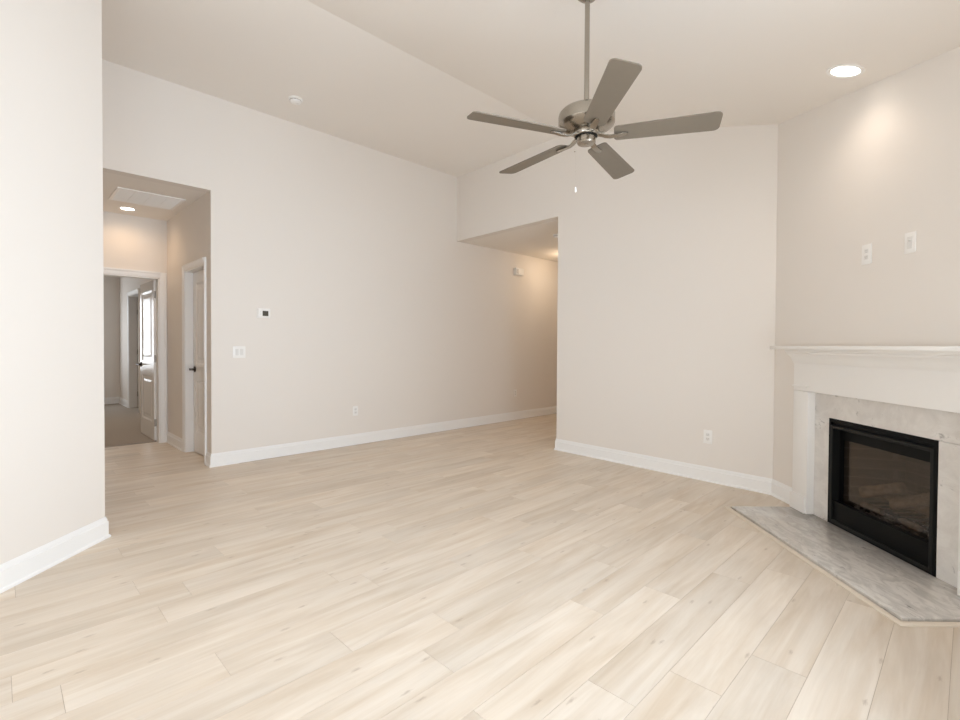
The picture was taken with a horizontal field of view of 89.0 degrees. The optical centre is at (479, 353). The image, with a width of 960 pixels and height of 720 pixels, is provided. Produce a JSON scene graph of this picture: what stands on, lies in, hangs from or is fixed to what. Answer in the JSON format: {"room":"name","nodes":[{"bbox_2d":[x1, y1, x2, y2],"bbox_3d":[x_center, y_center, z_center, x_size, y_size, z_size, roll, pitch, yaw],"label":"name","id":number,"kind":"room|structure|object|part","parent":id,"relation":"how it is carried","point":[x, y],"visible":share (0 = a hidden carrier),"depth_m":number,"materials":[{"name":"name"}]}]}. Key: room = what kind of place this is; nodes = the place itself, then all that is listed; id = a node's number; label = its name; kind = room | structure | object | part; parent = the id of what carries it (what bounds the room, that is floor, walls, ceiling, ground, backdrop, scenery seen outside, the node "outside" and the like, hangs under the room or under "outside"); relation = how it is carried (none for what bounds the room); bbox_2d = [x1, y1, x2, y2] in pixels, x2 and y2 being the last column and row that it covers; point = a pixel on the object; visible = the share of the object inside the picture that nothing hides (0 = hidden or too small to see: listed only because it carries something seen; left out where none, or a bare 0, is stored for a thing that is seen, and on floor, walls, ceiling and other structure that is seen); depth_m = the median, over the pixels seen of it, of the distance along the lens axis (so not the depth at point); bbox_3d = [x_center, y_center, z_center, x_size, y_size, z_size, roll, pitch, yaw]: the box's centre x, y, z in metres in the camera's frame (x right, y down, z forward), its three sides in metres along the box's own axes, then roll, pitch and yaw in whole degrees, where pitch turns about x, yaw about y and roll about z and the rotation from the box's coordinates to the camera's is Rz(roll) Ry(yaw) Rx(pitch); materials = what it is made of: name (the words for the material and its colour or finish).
{"room":"living room","nodes":[
{"label":"living room","id":0,"kind":"room"},
{"bbox_2d":[0,0,104,564],"bbox_3d":[-3.364,-0.664,0.886,4.483,3.752,1.844,-1,1,-45],"label":"wall","id":1,"kind":"structure","parent":0,"point":[52,442],"depth_m":2.67,"materials":[{"name":"white paint"}]},
{"bbox_2d":[0,517,110,593],"bbox_3d":[-3.362,1.126,0.931,4.504,0.132,1.882,-1,1,-45],"label":"baseboard","id":2,"kind":"structure","parent":1,"relation":"attached to","point":[13,572],"depth_m":2.68,"materials":[{"name":"white paint"}]},
{"bbox_2d":[103,276,119,397],"bbox_3d":[-8.533,-0.344,8.813,3.510,2.763,0.140,-1,1,-45],"label":"wall","id":3,"kind":"structure","parent":0,"point":[110,283],"depth_m":9.83,"materials":[{"name":"white paint"}]},
{"bbox_2d":[104,397,127,407],"bbox_3d":[-8.189,0.972,8.416,3.360,0.132,0.948,-1,1,-45],"label":"baseboard","id":4,"kind":"structure","parent":3,"relation":"attached to","point":[109,400],"depth_m":9.80,"materials":[{"name":"white paint"}]},
{"bbox_2d":[104,403,156,447],"bbox_3d":[-6.279,1.117,7.544,4.900,0.108,5.180,-1,1,-45],"label":"floor","id":5,"kind":"structure","parent":0,"point":[122,424],"depth_m":7.15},
{"bbox_2d":[103,211,167,430],"bbox_3d":[-4.884,-0.256,5.166,3.550,2.783,0.120,-1,1,-45],"label":"wall","id":6,"kind":"structure","parent":0,"point":[129,242],"depth_m":5.83,"materials":[{"name":"white paint"}]},
{"bbox_2d":[103,267,166,442],"bbox_3d":[-4.273,0.058,5.766,0.965,2.104,0.138,-1,1,-45],"label":"trim","id":7,"kind":"structure","parent":6,"relation":"attached to","point":[161,316],"depth_m":6.03,"materials":[{"name":"white paint"}]},
{"bbox_2d":[136,280,156,439],"bbox_3d":[-4.325,0.084,6.369,0.154,2.000,0.800,-1,1,-45],"label":"door","id":8,"kind":"structure","parent":6,"relation":"in","point":[147,363],"depth_m":6.32,"materials":[{"name":"white paint"}]},
{"bbox_2d":[119,277,151,412],"bbox_3d":[-5.509,-0.317,8.173,0.120,2.763,5.030,-1,1,-45],"label":"wall","id":9,"kind":"structure","parent":0,"point":[126,285],"depth_m":9.55,"materials":[{"name":"white paint"}]},
{"bbox_2d":[127,289,139,412],"bbox_3d":[-6.264,-0.048,8.923,0.138,2.178,1.022,-1,1,-45],"label":"trim","id":10,"kind":"structure","parent":9,"relation":"attached to","point":[132,299],"depth_m":9.22,"materials":[{"name":"white paint"}]},
{"bbox_2d":[137,297,138,406],"bbox_3d":[-6.200,-0.021,9.570,0.870,2.080,0.154,-1,1,-45],"label":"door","id":11,"kind":"structure","parent":9,"relation":"in","point":[137,297],"depth_m":9.27,"materials":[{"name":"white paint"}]},
{"bbox_2d":[103,172,205,220],"bbox_3d":[-3.704,-1.670,5.092,1.300,0.100,1.624,-1,1,-45],"label":"ceiling","id":12,"kind":"structure","parent":0,"point":[111,181],"depth_m":4.97,"materials":[{"name":"white paint"}]},
{"bbox_2d":[118,206,135,210],"bbox_3d":[-3.968,-1.625,5.496,0.170,0.006,0.170,-1,1,-45],"label":"recessed light","id":13,"kind":"object","parent":12,"relation":"in","point":[120,207],"visible":1,"depth_m":5.48,"materials":[{"name":"white plastic"}]},
{"bbox_2d":[108,187,185,209],"bbox_3d":[-3.495,-1.614,5.127,0.585,0.010,0.550,-1,1,-45],"label":"ceiling vent","id":14,"kind":"object","parent":12,"relation":"in","point":[120,194],"visible":1,"depth_m":5.10,"materials":[{"name":"white plastic"}]},
{"bbox_2d":[167,193,207,451],"bbox_3d":[-3.276,-0.253,5.540,0.120,2.783,1.614,-1,1,-45],"label":"wall","id":15,"kind":"structure","parent":0,"point":[186,230],"depth_m":5.70,"materials":[{"name":"white paint"}]},
{"bbox_2d":[166,431,182,451],"bbox_3d":[-3.639,1.047,5.819,0.022,0.132,0.748,-1,1,-45],"label":"baseboard","id":16,"kind":"structure","parent":15,"relation":"attached to","point":[175,441],"depth_m":5.82,"materials":[{"name":"white paint"}]},
{"bbox_2d":[182,257,206,463],"bbox_3d":[-3.032,0.071,5.285,0.138,2.106,0.842,-1,1,-45],"label":"trim","id":17,"kind":"structure","parent":15,"relation":"attached to","point":[187,276],"depth_m":5.51,"materials":[{"name":"white paint"}]},
{"bbox_2d":[189,270,203,455],"bbox_3d":[-3.024,0.107,5.294,0.094,2.015,0.680,-1,1,-45],"label":"door","id":18,"kind":"structure","parent":15,"relation":"in","point":[198,277],"depth_m":5.41,"materials":[{"name":"white paint"}]},
{"bbox_2d":[102,59,557,453],"bbox_3d":[-2.016,-0.730,5.559,13.220,3.752,0.120,-1,1,-45],"label":"wall","id":19,"kind":"structure","parent":0,"point":[368,286],"depth_m":5.71,"materials":[{"name":"white paint"}]},
{"bbox_2d":[233,346,244,357],"bbox_3d":[-2.478,-0.011,5.026,0.122,0.120,0.008,-1,1,-45],"label":"light switch","id":20,"kind":"object","parent":19,"relation":"attached to","point":[238,351],"visible":1,"depth_m":5.02,"materials":[{"name":"white plastic"}]},
{"bbox_2d":[257,308,269,317],"bbox_3d":[-2.295,-0.425,5.186,0.140,0.104,0.026,-1,1,-45],"label":"thermostat","id":21,"kind":"object","parent":19,"relation":"attached to","point":[261,312],"visible":1,"depth_m":5.17,"materials":[{"name":"white plastic"}]},
{"bbox_2d":[353,406,357,415],"bbox_3d":[-1.527,0.707,5.986,0.072,0.117,0.008,-1,1,-45],"label":"wall outlet","id":22,"kind":"object","parent":19,"relation":"attached to","point":[355,408],"visible":1,"depth_m":5.98,"materials":[{"name":"white plastic"}]},
{"bbox_2d":[204,406,556,467],"bbox_3d":[-0.075,1.040,7.531,7.492,0.132,0.174,-1,1,-45],"label":"baseboard","id":23,"kind":"structure","parent":19,"relation":"attached to","point":[266,452],"depth_m":5.98,"materials":[{"name":"white paint"}]},
{"bbox_2d":[514,268,523,275],"bbox_3d":[0.645,-1.343,8.066,0.210,0.124,0.052,-1,1,-45],"label":"door chime","id":24,"kind":"object","parent":19,"relation":"attached to","point":[517,271],"visible":1,"depth_m":8.03,"materials":[{"name":"white plastic"}]},
{"bbox_2d":[0,413,959,719],"bbox_3d":[-0.565,1.217,4.130,13.200,0.120,7.720,-1,1,-45],"label":"floor","id":25,"kind":"structure","parent":0,"point":[493,571],"depth_m":2.29,"materials":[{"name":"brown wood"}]},
{"bbox_2d":[724,506,959,627],"bbox_3d":[2.135,1.180,2.936,0.563,0.020,1.595,0,1,1],"label":"hearth slab","id":26,"kind":"object","parent":25,"relation":"on","point":[903,593],"visible":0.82,"depth_m":2.67,"materials":[{"name":"stone"}]},
{"bbox_2d":[770,346,959,595],"bbox_3d":[2.322,0.564,2.951,0.199,1.214,1.660,0,1,1],"label":"fireplace mantel","id":27,"kind":"object","parent":26,"relation":"on","point":[928,377],"visible":1,"depth_m":3.00,"materials":[{"name":"white paint"}]},
{"bbox_2d":[770,346,959,351],"bbox_3d":[2.325,-0.030,2.942,0.199,0.025,1.660,0,1,1],"label":"mantel shelf","id":28,"kind":"object","parent":27,"relation":"attached to","point":[787,348],"depth_m":2.83,"materials":[{"name":"white paint"}]},
{"bbox_3d":[2.366,0.035,2.942,0.116,0.104,1.550,0,1,1],"label":"crown moulding","id":29,"kind":"part","parent":27,"relation":"part of","materials":[{"name":"white paint"}]},
{"bbox_2d":[463,220,557,261],"bbox_3d":[1.911,-1.683,7.932,4.288,0.100,2.016,-1,1,-45],"label":"ceiling","id":30,"kind":"structure","parent":0,"point":[537,241],"depth_m":7.13,"materials":[{"name":"white paint"}]},
{"bbox_2d":[102,0,959,176],"bbox_3d":[-1.391,-1.999,2.005,9.120,1.216,6.006,-1,1,-45],"label":"ceiling","id":31,"kind":"structure","parent":0,"point":[403,79],"depth_m":3.69,"materials":[{"name":"white paint"}]},
{"bbox_2d":[288,96,302,104],"bbox_3d":[-1.840,-2.511,4.870,0.136,0.047,0.136,-1,1,-45],"label":"smoke detector","id":32,"kind":"object","parent":31,"relation":"attached to","point":[295,100],"visible":1,"depth_m":4.84,"materials":[{"name":"white plastic"}]},
{"bbox_2d":[467,0,722,191],"bbox_3d":[0.570,-1.426,2.679,1.288,1.111,1.273,-1,1,-45],"label":"ceiling fan","id":33,"kind":"object","parent":31,"relation":"hanging from","point":[585,120],"visible":1,"depth_m":2.54,"materials":[{"name":"silver metal"}]},
{"bbox_3d":[0.195,-1.180,2.510,0.522,0.034,0.139,0,1,-20],"label":"blade","id":34,"kind":"part","parent":33,"relation":"part of","materials":[{"name":"grey wood"}]},
{"bbox_3d":[0.328,-1.171,2.969,0.139,0.041,0.522,0,1,-38],"label":"blade","id":35,"kind":"part","parent":33,"relation":"part of","materials":[{"name":"grey wood"}]},
{"bbox_3d":[0.805,-1.168,2.984,0.138,0.046,0.522,1,1,34],"label":"blade","id":36,"kind":"part","parent":33,"relation":"part of","materials":[{"name":"grey wood"}]},
{"bbox_3d":[0.592,-1.182,2.243,0.138,0.046,0.522,0,1,-2],"label":"blade","id":37,"kind":"part","parent":33,"relation":"part of","materials":[{"name":"grey wood"}]},
{"bbox_3d":[0.967,-1.176,2.537,0.522,0.040,0.138,1,1,16],"label":"blade","id":38,"kind":"part","parent":33,"relation":"part of","materials":[{"name":"grey wood"}]},
{"bbox_2d":[826,64,864,77],"bbox_3d":[2.202,-1.698,2.943,0.194,0.058,0.191,0,1,-14],"label":"recessed light","id":39,"kind":"object","parent":31,"relation":"in","point":[843,70],"visible":1,"depth_m":2.94,"materials":[{"name":"white plastic"}]},
{"bbox_2d":[457,124,777,478],"bbox_3d":[1.125,-0.713,5.589,0.301,3.752,4.267,-1,1,-44],"label":"wall","id":40,"kind":"structure","parent":0,"point":[666,311],"depth_m":4.77,"materials":[{"name":"white paint"}]},
{"bbox_2d":[703,430,711,443],"bbox_3d":[2.073,0.761,4.444,0.008,0.124,0.078,0,1,-42],"label":"wall outlet","id":41,"kind":"object","parent":40,"relation":"attached to","point":[707,437],"visible":1,"depth_m":4.44,"materials":[{"name":"white plastic"}]},
{"bbox_2d":[773,46,959,486],"bbox_3d":[2.498,-0.447,2.881,0.140,3.320,2.497,0,1,1],"label":"wall","id":42,"kind":"structure","parent":0,"point":[877,163],"depth_m":3.05,"materials":[{"name":"white paint"}]},
{"bbox_2d":[554,439,791,503],"bbox_3d":[3.177,1.078,6.255,4.674,0.132,2.553,-1,1,-45],"label":"baseboard","id":43,"kind":"structure","parent":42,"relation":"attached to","point":[769,486],"depth_m":4.60,"materials":[{"name":"white paint"}]},
{"bbox_2d":[861,243,871,264],"bbox_3d":[2.427,-0.621,3.066,0.008,0.124,0.078,0,1,1],"label":"wall outlet","id":44,"kind":"object","parent":42,"relation":"attached to","point":[866,249],"visible":1,"depth_m":3.06,"materials":[{"name":"white plastic"}]},
{"bbox_2d":[827,418,938,576],"bbox_3d":[2.608,0.812,2.963,0.426,0.718,0.809,0,1,1],"label":"gas fireplace","id":45,"kind":"object","parent":42,"relation":"in","point":[860,455],"visible":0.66,"depth_m":3.12,"materials":[{"name":"black metal"}]},
{"bbox_2d":[860,502,885,515],"bbox_3d":[2.498,0.990,3.106,0.052,0.048,0.160,0,-1,-1],"label":"log","id":46,"kind":"object","parent":45,"relation":"on","point":[880,511],"visible":1,"depth_m":3.08,"materials":[{"name":"wood"}]},
{"bbox_3d":[2.417,1.073,2.970,0.035,0.130,0.731,0,1,1],"label":"panel","id":47,"kind":"part","parent":45,"relation":"part of","materials":[{"name":"black"}]},
{"bbox_2d":[859,481,907,497],"bbox_3d":[2.575,0.875,3.120,0.083,0.168,0.280,0,1,-9],"label":"log","id":48,"kind":"object","parent":45,"relation":"on","point":[868,491],"visible":1,"depth_m":3.10,"materials":[{"name":"wood"}]},
{"bbox_2d":[881,494,928,515],"bbox_3d":[2.651,0.917,2.962,0.112,0.100,0.540,0,1,0],"label":"log","id":49,"kind":"object","parent":45,"relation":"on","point":[924,509],"visible":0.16,"depth_m":2.94,"materials":[{"name":"wood"}]},
{"bbox_2d":[889,492,929,508],"bbox_3d":[2.571,0.869,2.874,0.080,0.177,0.292,0,1,-9],"label":"log","id":50,"kind":"object","parent":45,"relation":"in","point":[923,499],"visible":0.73,"depth_m":2.90,"materials":[{"name":"wood"}]},
{"bbox_2d":[897,518,923,531],"bbox_3d":[2.496,0.996,2.826,0.053,0.048,0.140,0,1,2],"label":"log","id":51,"kind":"object","parent":45,"relation":"on","point":[907,523],"visible":1,"depth_m":2.81,"materials":[{"name":"wood"}]},
{"bbox_2d":[813,393,959,587],"bbox_3d":[2.412,0.728,2.953,0.021,0.886,1.129,0,1,1],"label":"marble surround","id":52,"kind":"object","parent":42,"relation":"attached to","point":[942,426],"visible":0.88,"depth_m":2.64,"materials":[{"name":"white stone"}]},
{"bbox_3d":[2.417,0.804,3.445,0.020,0.719,0.146,0,1,1],"label":"leg","id":53,"kind":"part","parent":52,"relation":"part of","materials":[{"name":"white stone"}]},
{"bbox_3d":[2.405,0.819,2.474,0.020,0.719,0.170,0,1,1],"label":"leg","id":54,"kind":"part","parent":52,"relation":"part of","materials":[{"name":"white stone"}]},
{"bbox_2d":[904,231,915,253],"bbox_3d":[2.419,-0.623,2.751,0.016,0.117,0.072,0,1,1],"label":"cable plate","id":55,"kind":"object","parent":42,"relation":"attached to","point":[910,238],"visible":1,"depth_m":2.75,"materials":[{"name":"white plastic"}]}
]}

